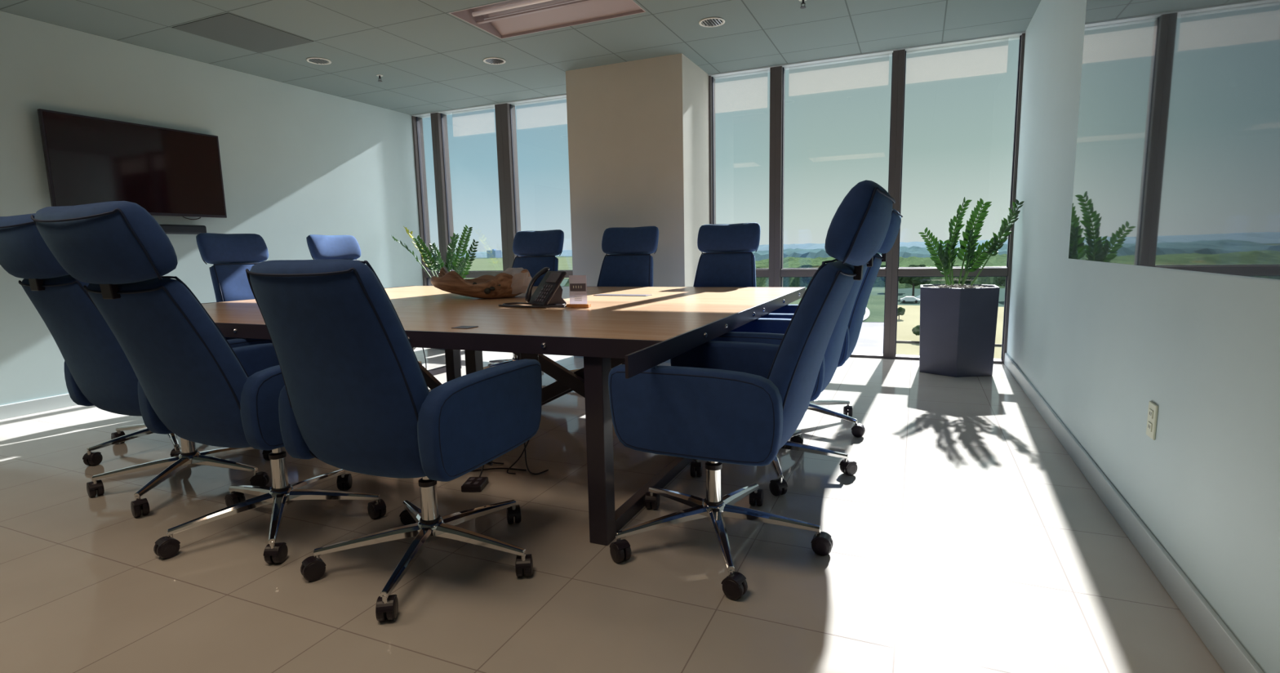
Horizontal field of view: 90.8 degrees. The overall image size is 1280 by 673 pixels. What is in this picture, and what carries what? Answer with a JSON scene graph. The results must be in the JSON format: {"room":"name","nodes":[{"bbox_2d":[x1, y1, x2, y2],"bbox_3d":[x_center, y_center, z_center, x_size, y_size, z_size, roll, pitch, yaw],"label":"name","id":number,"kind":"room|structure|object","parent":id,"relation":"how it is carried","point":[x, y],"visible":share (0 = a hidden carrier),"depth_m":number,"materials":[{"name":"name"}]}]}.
{"room":"conference room","nodes":[
{"label":"conference room","id":0,"kind":"room"},
{"bbox_2d":[0,11,422,405],"bbox_3d":[-4.346,-0.816,4.334,0.120,2.722,8.040,2,9,24],"label":"wall","id":1,"kind":"structure","parent":0,"point":[298,162],"depth_m":5.56,"materials":[{"name":"paint"}]},
{"bbox_2d":[0,393,77,419],"bbox_3d":[-4.260,0.489,4.477,0.014,0.095,7.780,2,9,24],"label":"baseboard","id":2,"kind":"structure","parent":1,"relation":"attached to","point":[25,407],"depth_m":4.45,"materials":[{"name":"grey paint"}]},
{"bbox_2d":[37,108,226,217],"bbox_3d":[-3.936,-1.312,4.984,0.077,0.700,1.230,2,9,24],"label":"television","id":3,"kind":"object","parent":1,"relation":"attached to","point":[165,171],"visible":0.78,"depth_m":4.89,"materials":[{"name":"black"}]},
{"bbox_2d":[160,224,206,234],"bbox_3d":[-3.910,-0.862,5.061,0.095,0.075,0.800,2,9,24],"label":"soundbar","id":4,"kind":"object","parent":1,"relation":"attached to","point":[168,228],"visible":0.29,"depth_m":5.23,"materials":[{"name":"black plastic"}]},
{"bbox_2d":[411,113,443,285],"bbox_3d":[-2.549,-1.337,7.832,0.345,2.722,0.160,2,9,24],"label":"window","id":5,"kind":"structure","parent":1,"relation":"in","point":[417,124],"depth_m":7.78,"materials":[{"name":"brown metal"}]},
{"bbox_2d":[410,93,566,118],"bbox_3d":[-1.552,-2.639,7.194,2.590,0.012,0.170,2,9,24],"label":"trim","id":6,"kind":"structure","parent":1,"relation":"attached to","point":[558,97],"depth_m":7.20,"materials":[{"name":"grey paint"}]},
{"bbox_2d":[0,0,1041,115],"bbox_3d":[-1.384,-2.099,2.838,6.652,0.100,8.040,2,9,24],"label":"ceiling","id":7,"kind":"structure","parent":0,"point":[428,59],"depth_m":4.97,"materials":[{"name":"tile"}]},
{"bbox_2d":[172,13,313,53],"bbox_3d":[-2.981,-2.277,4.765,0.625,0.004,0.675,2,9,24],"label":"ceiling vent","id":8,"kind":"object","parent":7,"relation":"in","point":[229,28],"visible":1,"depth_m":4.73,"materials":[{"name":"grey metal"}]},
{"bbox_2d":[306,57,331,64],"bbox_3d":[-2.769,-2.372,5.438,0.196,0.008,0.196,2,9,24],"label":"recessed light","id":9,"kind":"object","parent":7,"relation":"in","point":[316,60],"visible":1,"depth_m":5.43,"materials":[{"name":"white plastic"}]},
{"bbox_2d":[376,74,382,82],"bbox_3d":[-2.445,-2.423,5.927,0.060,0.055,0.060,2,9,24],"label":"sprinkler","id":10,"kind":"object","parent":7,"relation":"attached to","point":[377,75],"visible":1,"depth_m":5.92,"materials":[{"name":"silver metal"}]},
{"bbox_2d":[483,57,506,64],"bbox_3d":[-1.279,-2.419,5.546,0.196,0.008,0.196,2,9,24],"label":"recessed light","id":11,"kind":"object","parent":7,"relation":"in","point":[491,60],"visible":1,"depth_m":5.54,"materials":[{"name":"white plastic"}]},
{"bbox_2d":[448,0,645,39],"bbox_3d":[-0.651,-2.338,4.453,1.250,0.100,0.620,2,9,24],"label":"ceiling light","id":12,"kind":"object","parent":7,"relation":"attached to","point":[510,18],"visible":0.91,"depth_m":4.61,"materials":[{"name":"white plastic"}]},
{"bbox_2d":[698,17,724,27],"bbox_3d":[0.537,-2.344,4.712,0.196,0.008,0.196,2,9,24],"label":"recessed light","id":13,"kind":"object","parent":7,"relation":"in","point":[710,22],"visible":1,"depth_m":4.70,"materials":[{"name":"white plastic"}]},
{"bbox_2d":[798,0,806,8],"bbox_3d":[1.118,-2.280,4.321,0.060,0.055,0.060,2,9,24],"label":"sprinkler","id":14,"kind":"object","parent":7,"relation":"attached to","point":[802,1],"visible":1,"depth_m":4.32,"materials":[{"name":"silver metal"}]},
{"bbox_2d":[0,346,1224,672],"bbox_3d":[-1.323,0.706,3.224,6.652,0.120,8.040,2,9,24],"label":"floor","id":15,"kind":"structure","parent":0,"point":[966,537],"depth_m":2.13,"materials":[{"name":"tile"}]},
{"bbox_2d":[0,213,271,517],"bbox_3d":[-2.142,0.098,2.825,0.764,1.229,0.978,2,9,24],"label":"office chair","id":16,"kind":"object","parent":15,"relation":"on","point":[98,371],"visible":0.62,"depth_m":2.54,"materials":[{"name":"blue fabric"}]},
{"bbox_2d":[82,337,236,465],"bbox_3d":[-2.737,0.022,3.425,0.764,1.242,0.874,2,9,24],"label":"office chair","id":17,"kind":"object","parent":15,"relation":"on","point":[90,458],"visible":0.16,"depth_m":3.36,"materials":[{"name":"blue fabric"}]},
{"bbox_2d":[31,200,386,563],"bbox_3d":[-1.483,0.154,2.349,0.722,1.220,0.997,2,9,24],"label":"office chair","id":18,"kind":"object","parent":15,"relation":"on","point":[193,385],"visible":0.9,"depth_m":2.04,"materials":[{"name":"blue fabric"}]},
{"bbox_2d":[195,232,268,302],"bbox_3d":[-2.752,-0.163,4.773,0.935,1.242,0.759,2,9,24],"label":"office chair","id":19,"kind":"object","parent":15,"relation":"on","point":[230,255],"visible":0.18,"depth_m":4.72,"materials":[{"name":"blue fabric"}]},
{"bbox_2d":[306,234,424,366],"bbox_3d":[-2.416,-0.286,5.614,0.871,1.242,0.765,2,9,24],"label":"office chair","id":20,"kind":"object","parent":15,"relation":"on","point":[320,246],"visible":0.12,"depth_m":5.61,"materials":[{"name":"blue fabric"}]},
{"bbox_2d":[245,258,542,621],"bbox_3d":[-0.709,0.264,2.078,0.723,1.044,0.848,2,9,24],"label":"office chair","id":21,"kind":"object","parent":15,"relation":"on","point":[355,396],"visible":1,"depth_m":1.78,"materials":[{"name":"blue fabric"}]},
{"bbox_2d":[391,224,479,350],"bbox_3d":[-2.292,-0.566,7.126,1.220,1.377,0.454,2,9,24],"label":"potted plant","id":22,"kind":"object","parent":15,"relation":"on","point":[435,259],"visible":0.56,"depth_m":6.98,"materials":[{"name":"green plant"}]},
{"bbox_2d":[434,104,509,277],"bbox_3d":[-1.951,-1.314,7.571,0.960,2.722,0.160,2,9,24],"label":"window","id":23,"kind":"structure","parent":15,"relation":"on","point":[440,119],"depth_m":7.57,"materials":[{"name":"brown metal"}]},
{"bbox_2d":[461,464,488,491],"bbox_3d":[-0.746,0.475,2.900,0.090,0.400,0.264,-1,8,4],"label":"power strip","id":24,"kind":"object","parent":15,"relation":"on","point":[472,483],"visible":0.6,"depth_m":2.82,"materials":[{"name":"black plastic"}]},
{"bbox_2d":[465,477,482,484],"bbox_3d":[-0.749,0.652,2.851,0.052,0.002,0.078,-1,8,4],"label":"socket","id":25,"kind":"object","parent":24,"relation":"attached to","point":[470,480],"depth_m":2.85,"materials":[{"name":"grey plastic"}]},
{"bbox_2d":[490,459,503,464],"bbox_3d":[-0.780,0.627,3.226,0.241,0.008,0.075,2,9,24],"label":"cable","id":26,"kind":"object","parent":15,"relation":"on","point":[492,460],"visible":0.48,"depth_m":3.16,"materials":[{"name":"black plastic"}]},
{"bbox_2d":[470,466,526,471],"bbox_3d":[-0.789,0.649,3.069,0.451,0.008,0.168,2,9,24],"label":"cable","id":27,"kind":"object","parent":15,"relation":"on","point":[497,467],"visible":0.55,"depth_m":3.07,"materials":[{"name":"black plastic"}]},
{"bbox_2d":[200,285,805,545],"bbox_3d":[-1.087,0.158,3.949,3.676,0.758,3.079,2,9,24],"label":"conference table","id":28,"kind":"object","parent":15,"relation":"on","point":[640,328],"visible":0.48,"depth_m":2.72,"materials":[{"name":"brown wood"}]},
{"bbox_2d":[422,347,426,368],"bbox_3d":[-1.708,0.057,4.931,0.072,0.705,0.049,2,9,24],"label":"cable","id":29,"kind":"object","parent":28,"relation":"hanging from","point":[423,348],"visible":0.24,"depth_m":4.94,"materials":[{"name":"black plastic"}]},
{"bbox_2d":[430,266,530,298],"bbox_3d":[-1.074,-0.364,4.229,0.748,0.202,0.440,2,9,24],"label":"bowl","id":30,"kind":"object","parent":28,"relation":"on","point":[509,283],"visible":1,"depth_m":4.06,"materials":[{"name":"brown wood"}]},
{"bbox_2d":[506,353,538,474],"bbox_3d":[-0.574,0.295,3.054,0.098,0.713,0.207,2,9,24],"label":"cable","id":31,"kind":"object","parent":28,"relation":"hanging from","point":[537,353],"visible":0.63,"depth_m":3.08,"materials":[{"name":"black plastic"}]},
{"bbox_2d":[498,302,566,307],"bbox_3d":[-0.559,-0.173,3.433,0.468,0.022,0.182,2,9,24],"label":"phone cord","id":32,"kind":"object","parent":28,"relation":"on","point":[512,304],"visible":0.85,"depth_m":3.39,"materials":[{"name":"black plastic"}]},
{"bbox_2d":[519,352,548,474],"bbox_3d":[-0.541,0.290,3.068,0.228,0.708,0.202,2,9,24],"label":"cable","id":33,"kind":"object","parent":28,"relation":"hanging from","point":[519,353],"visible":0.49,"depth_m":3.06,"materials":[{"name":"black plastic"}]},
{"bbox_2d":[524,266,566,306],"bbox_3d":[-0.515,-0.273,3.452,0.183,0.209,0.200,-7,10,-36],"label":"desk phone","id":34,"kind":"object","parent":28,"relation":"on","point":[549,291],"visible":0.99,"depth_m":3.44,"materials":[{"name":"grey plastic"}]},
{"bbox_2d":[566,275,591,307],"bbox_3d":[-0.324,-0.236,3.307,0.124,0.168,0.040,1,8,16],"label":"sign holder","id":35,"kind":"object","parent":28,"relation":"on","point":[577,283],"visible":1,"depth_m":3.30,"materials":[{"name":"clear plastic"}]},
{"bbox_2d":[483,229,564,368],"bbox_3d":[-1.035,-0.291,5.430,0.746,1.242,0.862,2,9,24],"label":"office chair","id":36,"kind":"object","parent":15,"relation":"on","point":[536,251],"visible":0.3,"depth_m":5.59,"materials":[{"name":"blue fabric"}]},
{"bbox_2d":[568,226,658,372],"bbox_3d":[-0.215,-0.255,5.042,0.772,1.242,0.920,2,9,24],"label":"office chair","id":37,"kind":"object","parent":15,"relation":"on","point":[628,262],"visible":0.3,"depth_m":5.23,"materials":[{"name":"blue fabric"}]},
{"bbox_2d":[693,222,760,286],"bbox_3d":[0.579,-0.240,4.804,0.762,1.242,0.860,2,9,24],"label":"office chair","id":38,"kind":"object","parent":15,"relation":"on","point":[729,260],"visible":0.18,"depth_m":4.96,"materials":[{"name":"blue fabric"}]},
{"bbox_2d":[608,180,895,599],"bbox_3d":[0.367,0.134,2.175,0.922,1.227,0.767,2,9,24],"label":"office chair","id":39,"kind":"object","parent":15,"relation":"on","point":[717,402],"visible":1,"depth_m":1.91,"materials":[{"name":"blue fabric"}]},
{"bbox_2d":[689,208,893,495],"bbox_3d":[0.693,0.017,2.922,0.860,1.242,0.746,2,9,24],"label":"office chair","id":40,"kind":"object","parent":15,"relation":"on","point":[767,331],"visible":0.34,"depth_m":2.72,"materials":[{"name":"blue fabric"}]},
{"bbox_2d":[760,208,902,437],"bbox_3d":[0.995,-0.087,3.624,0.914,1.242,0.753,2,9,24],"label":"office chair","id":41,"kind":"object","parent":15,"relation":"on","point":[855,323],"visible":0.39,"depth_m":3.40,"materials":[{"name":"blue fabric"}]},
{"bbox_2d":[774,50,898,358],"bbox_3d":[1.817,-1.170,5.930,1.065,2.722,0.160,2,9,24],"label":"window","id":42,"kind":"structure","parent":15,"relation":"on","point":[886,272],"depth_m":5.93,"materials":[{"name":"brown metal"}]},
{"bbox_2d":[918,196,1024,377],"bbox_3d":[2.645,-0.414,5.125,0.735,1.408,0.648,2,9,24],"label":"potted plant","id":43,"kind":"object","parent":15,"relation":"on","point":[958,322],"visible":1,"depth_m":4.99,"materials":[{"name":"green plant"}]},
{"bbox_2d":[565,53,709,286],"bbox_3d":[0.042,-1.180,6.282,1.160,2.722,0.900,2,9,24],"label":"wall pillar","id":44,"kind":"structure","parent":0,"point":[637,131],"depth_m":5.79,"materials":[{"name":"paint"}]},
{"bbox_2d":[501,103,573,277],"bbox_3d":[-0.923,-1.275,7.123,1.285,2.722,0.160,2,9,24],"label":"window","id":45,"kind":"structure","parent":44,"relation":"attached to","point":[508,113],"depth_m":7.24,"materials":[{"name":"brown metal"}]},
{"bbox_2d":[573,355,671,362],"bbox_3d":[0.043,0.130,6.400,1.188,0.095,0.794,2,9,24],"label":"baseboard","id":46,"kind":"structure","parent":44,"relation":"attached to","point":[668,360],"depth_m":6.24,"materials":[{"name":"grey paint"}]},
{"bbox_2d":[708,66,776,286],"bbox_3d":[1.029,-1.200,6.273,0.655,2.722,0.160,2,9,24],"label":"window","id":47,"kind":"structure","parent":44,"relation":"attached to","point":[769,273],"depth_m":6.15,"materials":[{"name":"brown metal"}]},
{"bbox_2d":[1006,0,1279,672],"bbox_3d":[1.639,-0.588,1.727,0.120,2.722,8.040,2,9,24],"label":"wall","id":48,"kind":"structure","parent":0,"point":[1099,341],"depth_m":2.07,"materials":[{"name":"paint"}]},
{"bbox_2d":[708,31,1025,79],"bbox_3d":[1.917,-2.506,5.683,2.662,0.012,0.170,2,9,24],"label":"trim","id":49,"kind":"structure","parent":48,"relation":"attached to","point":[1014,36],"depth_m":5.59,"materials":[{"name":"grey paint"}]},
{"bbox_2d":[888,33,1025,364],"bbox_3d":[2.736,-1.135,5.529,0.942,2.722,0.160,2,9,24],"label":"window","id":50,"kind":"structure","parent":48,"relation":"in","point":[992,271],"depth_m":5.51,"materials":[{"name":"brown metal"}]},
{"bbox_2d":[1004,352,1264,672],"bbox_3d":[1.606,0.709,1.933,0.014,0.100,7.800,2,9,24],"label":"baseboard","id":51,"kind":"structure","parent":48,"relation":"attached to","point":[1229,653],"depth_m":1.98,"materials":[{"name":"grey paint"}]},
{"bbox_2d":[1146,400,1158,439],"bbox_3d":[1.691,0.277,2.085,0.010,0.116,0.072,2,9,24],"label":"wall outlet","id":52,"kind":"object","parent":48,"relation":"attached to","point":[1153,410],"visible":1,"depth_m":2.07,"materials":[{"name":"white plastic"}]},
{"bbox_2d":[1147,421,1151,431],"bbox_3d":[1.688,0.298,2.089,0.003,0.028,0.034,2,9,24],"label":"socket","id":53,"kind":"object","parent":52,"relation":"attached to","point":[1149,423],"depth_m":2.09,"materials":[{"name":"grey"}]},
{"bbox_2d":[1148,408,1153,418],"bbox_3d":[1.688,0.255,2.083,0.003,0.028,0.034,2,9,24],"label":"socket","id":54,"kind":"object","parent":52,"relation":"attached to","point":[1150,410],"depth_m":2.08,"materials":[{"name":"grey plastic"}]},
{"bbox_2d":[1068,0,1279,279],"bbox_3d":[1.203,-0.939,0.853,0.007,1.765,5.160,2,9,24],"label":"mirror","id":55,"kind":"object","parent":48,"relation":"in","point":[1177,161],"depth_m":1.94,"materials":[{"name":"clear glass"}]},
{"label":"outside","id":56,"kind":"structure","parent":0,"visible":0},
{"bbox_2d":[469,256,1004,306],"bbox_3d":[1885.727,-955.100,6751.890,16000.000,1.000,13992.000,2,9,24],"label":"ground","id":57,"kind":"structure","parent":56,"point":[902,292],"depth_m":187.88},
{"bbox_2d":[486,248,501,257],"bbox_3d":[-430.885,-244.769,1863.474,30.000,25.300,30.000,2,9,24],"label":"tower block","id":58,"kind":"object","parent":57,"relation":"on","point":[494,253],"visible":0.96,"depth_m":1852.88,"materials":[{"name":"blue glass"}]},
{"bbox_2d":[431,239,1008,257],"bbox_3d":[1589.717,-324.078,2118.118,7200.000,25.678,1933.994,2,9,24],"label":"woodland","id":59,"kind":"object","parent":57,"relation":"on","point":[921,244],"visible":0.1,"depth_m":1835.10,"materials":[{"name":"green plant"}]},
{"bbox_2d":[564,253,1007,288],"bbox_3d":[259.502,-28.461,242.508,560.000,9.127,192.901,2,9,24],"label":"woodland","id":60,"kind":"object","parent":57,"relation":"on","point":[997,260],"visible":0.16,"depth_m":249.57,"materials":[{"name":"green plant"}]},
{"bbox_2d":[862,306,870,320],"bbox_3d":[40.747,-5.440,141.948,21.230,0.970,48.735,2,9,24],"label":"curb","id":61,"kind":"object","parent":57,"relation":"on","point":[866,315],"visible":0.21,"depth_m":131.92,"materials":[{"name":"grey concrete"}]},
{"bbox_2d":[751,244,1007,261],"bbox_3d":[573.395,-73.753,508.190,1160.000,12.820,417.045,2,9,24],"label":"woodland","id":62,"kind":"object","parent":57,"relation":"on","point":[904,251],"visible":0.15,"depth_m":517.74,"materials":[{"name":"green plant"}]},
{"bbox_2d":[900,296,919,302],"bbox_3d":[69.424,-9.495,162.079,4.684,1.498,2.000,2,9,24],"label":"car","id":63,"kind":"object","parent":57,"relation":"on","point":[904,300],"visible":0.97,"depth_m":161.29,"materials":[{"name":"white paint"}]},
{"bbox_2d":[901,263,931,296],"bbox_3d":[77.645,-15.696,177.730,8.093,9.362,8.428,2,9,24],"label":"tree","id":64,"kind":"object","parent":57,"relation":"on","point":[914,281],"visible":0.41,"depth_m":175.42,"materials":[{"name":"green plant"}]},
{"bbox_2d":[948,276,977,284],"bbox_3d":[88.718,-14.682,173.213,7.337,8.107,7.481,2,9,24],"label":"tree","id":65,"kind":"object","parent":57,"relation":"on","point":[968,279],"visible":0.3,"depth_m":171.28,"materials":[{"name":"green plant"}]},
{"bbox_2d":[995,276,1005,286],"bbox_3d":[95.971,-13.657,163.070,6.842,8.531,7.115,2,9,24],"label":"tree","id":66,"kind":"object","parent":57,"relation":"on","point":[1001,281],"visible":0.15,"depth_m":163.55,"materials":[{"name":"green plant"}]},
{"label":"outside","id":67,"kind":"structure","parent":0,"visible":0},
{"bbox_2d":[787,286,884,322],"bbox_3d":[47.505,-11.808,188.227,56.000,0.100,137.500,2,9,24],"label":"lawn","id":68,"kind":"structure","parent":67,"point":[876,302],"depth_m":159.12,"materials":[{"name":"green plant"}]},
{"bbox_2d":[801,276,812,284],"bbox_3d":[56.931,-18.804,209.249,6.822,7.816,6.696,2,9,24],"label":"tree","id":69,"kind":"object","parent":68,"relation":"on","point":[806,279],"visible":0.25,"depth_m":207.96,"materials":[{"name":"green plant"}]},
{"bbox_2d":[880,276,905,284],"bbox_3d":[79.957,-17.696,198.832,8.000,7.469,7.241,2,9,24],"label":"tree","id":70,"kind":"object","parent":68,"relation":"on","point":[882,278],"visible":0.09,"depth_m":197.33,"materials":[{"name":"green plant"}]},
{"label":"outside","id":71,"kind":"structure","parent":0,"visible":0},
{"bbox_2d":[431,257,572,279],"bbox_3d":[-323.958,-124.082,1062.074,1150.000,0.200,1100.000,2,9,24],"label":"meadow","id":72,"kind":"structure","parent":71,"point":[564,263],"depth_m":770.13,"materials":[{"name":"green plant"}]},
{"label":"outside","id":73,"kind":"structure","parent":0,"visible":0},
{"bbox_2d":[852,322,884,353],"bbox_3d":[7.737,1.744,96.102,57.600,0.100,80.000,2,9,24],"label":"paving","id":74,"kind":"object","parent":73,"point":[870,340],"depth_m":100.54,"materials":[{"name":"concrete"}]},
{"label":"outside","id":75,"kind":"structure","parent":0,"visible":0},
{"bbox_2d":[896,305,1004,359],"bbox_3d":[75.841,0.771,92.383,74.700,0.100,108.000,2,9,24],"label":"lot","id":76,"kind":"structure","parent":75,"point":[910,319],"depth_m":107.97,"materials":[{"name":"beige concrete"}]},
{"bbox_2d":[897,306,905,319],"bbox_3d":[52.075,-4.687,126.649,2.155,2.592,2.260,2,9,24],"label":"tree","id":77,"kind":"object","parent":76,"relation":"on","point":[900,311],"visible":0.79,"depth_m":125.89,"materials":[{"name":"green plant"}]},
{"bbox_2d":[911,324,919,335],"bbox_3d":[43.421,-0.665,97.855,2.318,2.853,2.605,2,9,24],"label":"tree","id":78,"kind":"object","parent":76,"relation":"on","point":[916,330],"visible":0.38,"depth_m":97.16,"materials":[{"name":"green plant"}]},
{"bbox_2d":[896,340,1001,346],"bbox_3d":[66.843,1.837,84.598,60.900,0.300,0.400,2,9,24],"label":"wall","id":79,"kind":"structure","parent":76,"relation":"on","point":[897,341],"depth_m":95.61,"materials":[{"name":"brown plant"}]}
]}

